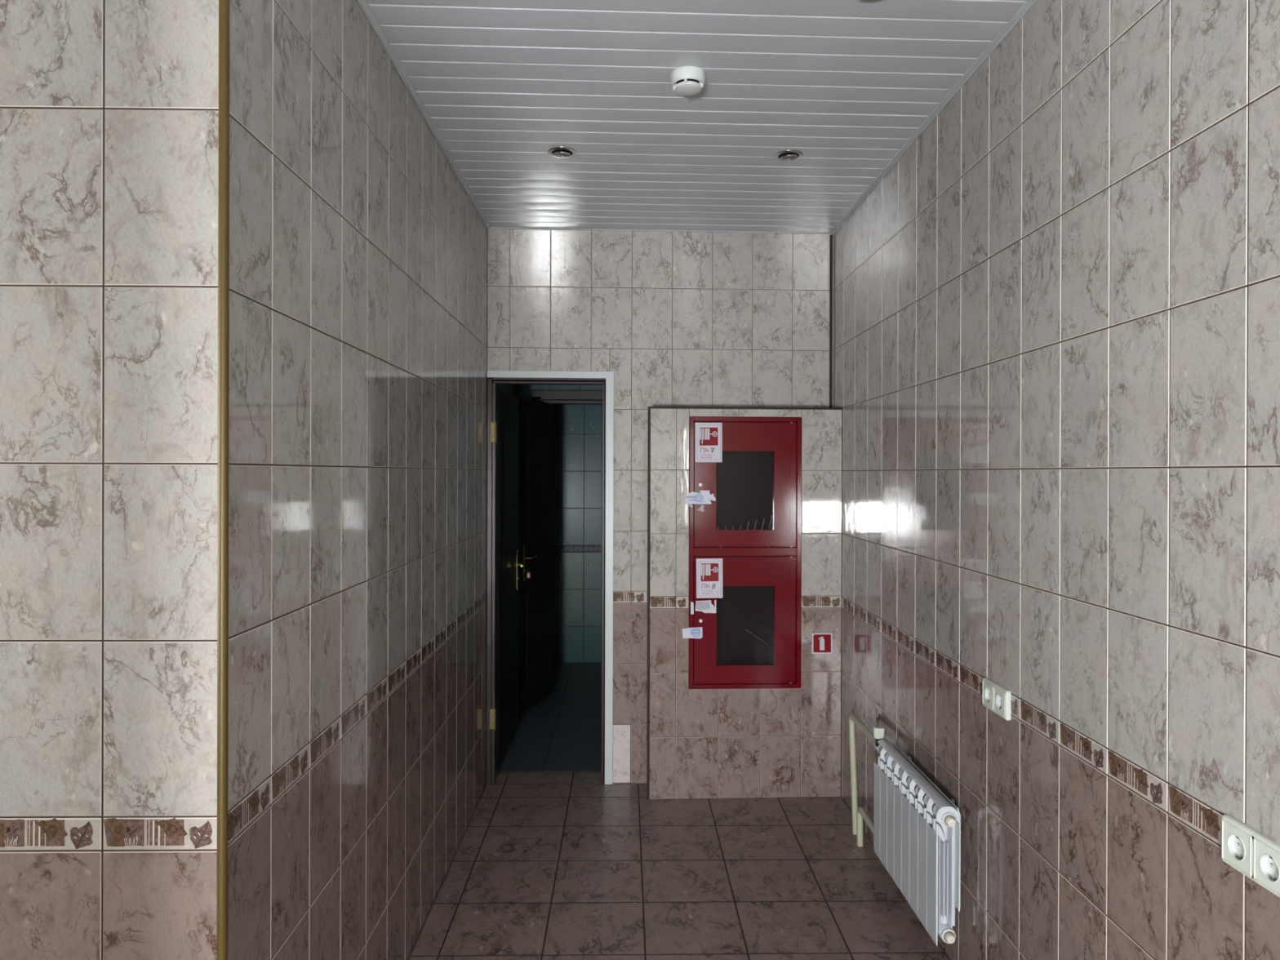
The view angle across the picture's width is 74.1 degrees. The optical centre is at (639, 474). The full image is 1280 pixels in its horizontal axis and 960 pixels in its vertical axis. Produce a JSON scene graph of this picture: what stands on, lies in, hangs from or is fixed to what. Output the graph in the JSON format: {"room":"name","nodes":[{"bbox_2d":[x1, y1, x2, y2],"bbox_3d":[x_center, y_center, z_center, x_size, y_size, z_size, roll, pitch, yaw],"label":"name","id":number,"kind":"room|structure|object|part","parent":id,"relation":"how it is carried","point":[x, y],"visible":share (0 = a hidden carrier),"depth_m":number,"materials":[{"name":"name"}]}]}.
{"room":"tiled hallway","nodes":[
{"label":"tiled hallway","id":0,"kind":"room"},
{"bbox_2d":[0,0,218,959],"bbox_3d":[-1.718,0.155,1.498,2.017,2.763,0.161,0,0,-1],"label":"wall","id":1,"kind":"structure","parent":0,"point":[109,108],"depth_m":1.43,"materials":[{"name":"tile"}]},
{"bbox_2d":[227,0,491,959],"bbox_3d":[-0.810,0.155,2.907,0.161,2.763,2.946,0,0,-1],"label":"wall","id":2,"kind":"structure","parent":0,"point":[357,377],"depth_m":2.04,"materials":[{"name":"tile"}]},
{"bbox_2d":[216,0,229,959],"bbox_3d":[-0.708,0.163,1.439,0.017,2.733,0.017,0,0,-1],"label":"trim","id":3,"kind":"structure","parent":2,"relation":"attached to","point":[224,5],"depth_m":1.43,"materials":[{"name":"gold metal"}]},
{"bbox_2d":[356,0,490,229],"bbox_3d":[-0.715,-1.199,2.789,0.018,0.011,2.712,0,0,-1],"label":"trim","id":4,"kind":"structure","parent":2,"relation":"attached to","point":[363,4],"depth_m":2.69,"materials":[{"name":"grey"}]},
{"bbox_2d":[497,384,519,399],"bbox_3d":[-0.886,0.157,5.098,0.125,2.753,1.596,0,0,-1],"label":"wall","id":5,"kind":"structure","parent":0,"point":[513,389],"depth_m":5.49,"materials":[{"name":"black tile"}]},
{"bbox_2d":[519,384,601,400],"bbox_3d":[-0.202,0.158,5.907,2.800,2.753,0.100,0,0,-1],"label":"wall","id":6,"kind":"structure","parent":0,"point":[525,390],"depth_m":5.85,"materials":[{"name":"teal tile"}]},
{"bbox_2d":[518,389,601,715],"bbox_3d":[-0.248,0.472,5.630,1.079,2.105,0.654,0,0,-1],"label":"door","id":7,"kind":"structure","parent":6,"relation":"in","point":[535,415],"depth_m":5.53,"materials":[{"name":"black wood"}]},
{"bbox_2d":[526,568,530,578],"bbox_3d":[-0.699,0.624,5.318,0.026,0.063,0.004,0,0,-1],"label":"tag","id":8,"kind":"object","parent":7,"relation":"hanging from","point":[528,574],"visible":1,"depth_m":5.32,"materials":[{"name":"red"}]},
{"bbox_3d":[-0.687,0.557,5.375,0.050,0.235,0.121,0,0,40],"label":"handle","id":9,"kind":"part","parent":7,"relation":"part of","materials":[{"name":"gold metal"}]},
{"bbox_3d":[-0.230,0.471,5.899,1.035,2.105,0.118,0,0,-1],"label":"frame","id":10,"kind":"part","parent":7,"relation":"part of","materials":[{"name":"black"}]},
{"bbox_2d":[552,404,601,662],"bbox_3d":[-0.221,0.156,6.904,2.800,2.753,0.103,0,0,-3],"label":"wall","id":11,"kind":"structure","parent":0,"point":[577,428],"depth_m":6.84,"materials":[{"name":"teal tile"}]},
{"bbox_2d":[486,227,832,783],"bbox_3d":[0.093,0.151,4.277,1.819,2.773,0.181,0,0,-3],"label":"wall","id":12,"kind":"structure","parent":0,"point":[677,318],"depth_m":4.18,"materials":[{"name":"tile"}]},
{"bbox_2d":[486,370,613,785],"bbox_3d":[-0.462,0.510,4.591,0.621,2.031,0.880,0,0,-3],"label":"door","id":13,"kind":"structure","parent":12,"relation":"in","point":[503,407],"depth_m":4.21,"materials":[{"name":"grey"}]},
{"bbox_3d":[-0.684,0.558,4.914,0.050,0.235,0.121,0,0,-24],"label":"handle","id":14,"kind":"part","parent":13,"relation":"part of","materials":[{"name":"gold metal"}]},
{"bbox_2d":[491,226,829,233],"bbox_3d":[0.106,-1.202,4.179,1.669,0.004,0.013,0,0,-3],"label":"trim","id":15,"kind":"structure","parent":12,"relation":"attached to","point":[491,227],"depth_m":4.17,"materials":[{"name":"grey"}]},
{"bbox_2d":[829,235,831,407],"bbox_3d":[0.950,-0.754,4.218,0.010,0.874,0.011,0,0,-3],"label":"trim","id":16,"kind":"structure","parent":12,"relation":"attached to","point":[830,260],"depth_m":4.21,"materials":[{"name":"black"}]},
{"bbox_2d":[407,662,950,959],"bbox_3d":[-0.745,1.588,2.320,4.000,0.120,9.260,0,0,-1],"label":"floor","id":17,"kind":"structure","parent":0,"point":[545,865],"depth_m":3.24,"materials":[{"name":"tile"}]},
{"bbox_2d":[365,0,1026,232],"bbox_3d":[-0.775,-1.253,1.035,3.879,0.101,6.700,0,0,-1],"label":"ceiling","id":18,"kind":"structure","parent":0,"point":[844,85],"depth_m":2.70,"materials":[{"name":"grey metal"}]},
{"bbox_2d":[547,146,576,158],"bbox_3d":[-0.290,-1.197,3.159,0.105,0.018,0.105,0,0,-12],"label":"recessed light","id":19,"kind":"object","parent":18,"relation":"in","point":[562,152],"visible":1,"depth_m":3.14,"materials":[{"name":"silver metal"}]},
{"bbox_2d":[670,66,706,95],"bbox_3d":[0.145,-1.176,2.546,0.106,0.053,0.106,0,0,-1],"label":"smoke detector","id":20,"kind":"object","parent":18,"relation":"attached to","point":[685,80],"visible":1,"depth_m":2.51,"materials":[{"name":"grey plastic"}]},
{"bbox_2d":[774,149,803,160],"bbox_3d":[0.559,-1.195,3.183,0.105,0.018,0.105,0,0,39],"label":"recessed light","id":21,"kind":"object","parent":18,"relation":"in","point":[788,154],"visible":1,"depth_m":3.17,"materials":[{"name":"silver metal"}]},
{"bbox_2d":[859,0,880,2],"bbox_3d":[0.580,-1.193,2.091,0.105,0.018,0.105,0,0,-1],"label":"recessed light","id":22,"kind":"object","parent":18,"relation":"in","point":[868,1],"visible":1,"depth_m":2.13,"materials":[{"name":"silver metal"}]},
{"bbox_2d":[646,408,842,799],"bbox_3d":[0.496,0.609,4.100,0.918,1.840,0.209,0,0,-3],"label":"wall","id":23,"kind":"structure","parent":0,"point":[757,742],"depth_m":4.00,"materials":[{"name":"tile"}]},
{"bbox_2d":[646,406,843,799],"bbox_3d":[0.497,0.606,3.998,0.926,1.846,0.011,0,0,-2],"label":"trim","id":24,"kind":"structure","parent":23,"relation":"attached to","point":[649,407],"depth_m":3.97,"materials":[{"name":"black"}]},
{"bbox_2d":[688,416,801,688],"bbox_3d":[0.493,0.370,4.093,0.532,1.280,0.206,0,0,-3],"label":"cabinet","id":25,"kind":"object","parent":23,"relation":"attached to","point":[752,640],"visible":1,"depth_m":4.00,"materials":[{"name":"red metal"}]},
{"bbox_2d":[682,626,702,638],"bbox_3d":[0.246,0.746,3.979,0.096,0.054,0.001,0,0,-3],"label":"seal","id":26,"kind":"object","parent":25,"relation":"attached to","point":[689,633],"visible":1,"depth_m":3.98,"materials":[{"name":"grey paper"}]},
{"bbox_2d":[684,490,715,511],"bbox_3d":[0.283,0.126,3.979,0.147,0.101,0.001,0,0,-3],"label":"seal","id":27,"kind":"object","parent":25,"relation":"attached to","point":[704,496],"visible":1,"depth_m":3.98,"materials":[{"name":"grey paper"}]},
{"bbox_2d":[690,600,715,614],"bbox_3d":[0.298,0.624,3.981,0.121,0.068,0.001,0,0,-3],"label":"seal","id":28,"kind":"object","parent":25,"relation":"attached to","point":[705,606],"visible":1,"depth_m":3.98,"materials":[{"name":"grey paper"}]},
{"bbox_2d":[695,422,722,462],"bbox_3d":[0.323,-0.149,3.983,0.128,0.186,0.003,0,0,-3],"label":"sign","id":29,"kind":"object","parent":25,"relation":"attached to","point":[708,436],"visible":1,"depth_m":3.98,"materials":[{"name":"grey paper"}]},
{"bbox_2d":[696,558,722,598],"bbox_3d":[0.327,0.490,3.984,0.124,0.186,0.004,0,0,-3],"label":"sign","id":30,"kind":"object","parent":25,"relation":"attached to","point":[708,571],"visible":1,"depth_m":3.98,"materials":[{"name":"grey paper"}]},
{"bbox_3d":[0.495,0.688,4.001,0.482,0.597,0.014,0,0,-3],"label":"door","id":31,"kind":"part","parent":25,"relation":"part of","materials":[{"name":"red paint"}]},
{"bbox_3d":[0.497,0.049,4.000,0.482,0.588,0.014,0,0,-3],"label":"door","id":32,"kind":"part","parent":25,"relation":"part of","materials":[{"name":"red paint"}]},
{"bbox_2d":[812,633,831,653],"bbox_3d":[0.862,0.801,4.010,0.096,0.096,0.003,0,0,-3],"label":"sign","id":33,"kind":"object","parent":23,"relation":"attached to","point":[821,642],"visible":1,"depth_m":4.01,"materials":[{"name":"red plastic"}]},
{"bbox_2d":[831,0,1279,959],"bbox_3d":[1.084,0.164,1.098,0.151,2.763,6.759,0,0,-1],"label":"wall","id":34,"kind":"structure","parent":0,"point":[1055,362],"depth_m":1.92,"materials":[{"name":"tile"}]},
{"bbox_2d":[873,725,960,946],"bbox_3d":[0.927,1.182,2.861,0.098,0.452,0.714,0,0,-1],"label":"radiator","id":35,"kind":"object","parent":34,"relation":"attached to","point":[917,828],"visible":1,"depth_m":2.70,"materials":[{"name":"white metal"}]},
{"bbox_2d":[848,713,875,835],"bbox_3d":[0.913,1.273,3.422,0.044,0.515,0.416,0,0,-1],"label":"pipe","id":36,"kind":"object","parent":35,"relation":"attached to","point":[853,718],"visible":0.94,"depth_m":3.60,"materials":[{"name":"beige metal"}]},
{"bbox_2d":[857,806,873,846],"bbox_3d":[0.906,1.444,3.359,0.027,0.171,0.289,0,0,0],"label":"pipe","id":37,"kind":"object","parent":35,"relation":"attached to","point":[862,813],"visible":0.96,"depth_m":3.48,"materials":[{"name":"beige paint"}]},
{"bbox_3d":[0.902,1.008,3.198,0.025,0.036,0.025,0,0,-1],"label":"valve stem","id":38,"kind":"part","parent":35,"relation":"part of","materials":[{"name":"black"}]},
{"bbox_3d":[0.902,0.975,3.197,0.039,0.040,0.040,0,0,-1],"label":"valve knob","id":39,"kind":"part","parent":35,"relation":"part of","materials":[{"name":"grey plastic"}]},
{"bbox_2d":[829,0,1036,235],"bbox_3d":[1.006,-1.192,1.018,0.018,0.011,6.405,0,0,-1],"label":"trim","id":40,"kind":"structure","parent":34,"relation":"attached to","point":[1028,4],"depth_m":2.69,"materials":[{"name":"grey"}]},
{"bbox_2d":[982,677,1010,720],"bbox_3d":[0.979,0.617,2.332,0.015,0.080,0.152,0,0,-1],"label":"double socket","id":41,"kind":"object","parent":34,"relation":"attached to","point":[997,698],"visible":1,"depth_m":2.31,"materials":[{"name":"grey plastic"}]},
{"bbox_2d":[1221,814,1279,897],"bbox_3d":[0.996,0.619,1.369,0.015,0.080,0.152,0,0,-1],"label":"double socket","id":42,"kind":"object","parent":34,"relation":"attached to","point":[1254,854],"visible":1,"depth_m":1.37,"materials":[{"name":"grey plastic"}]}
]}

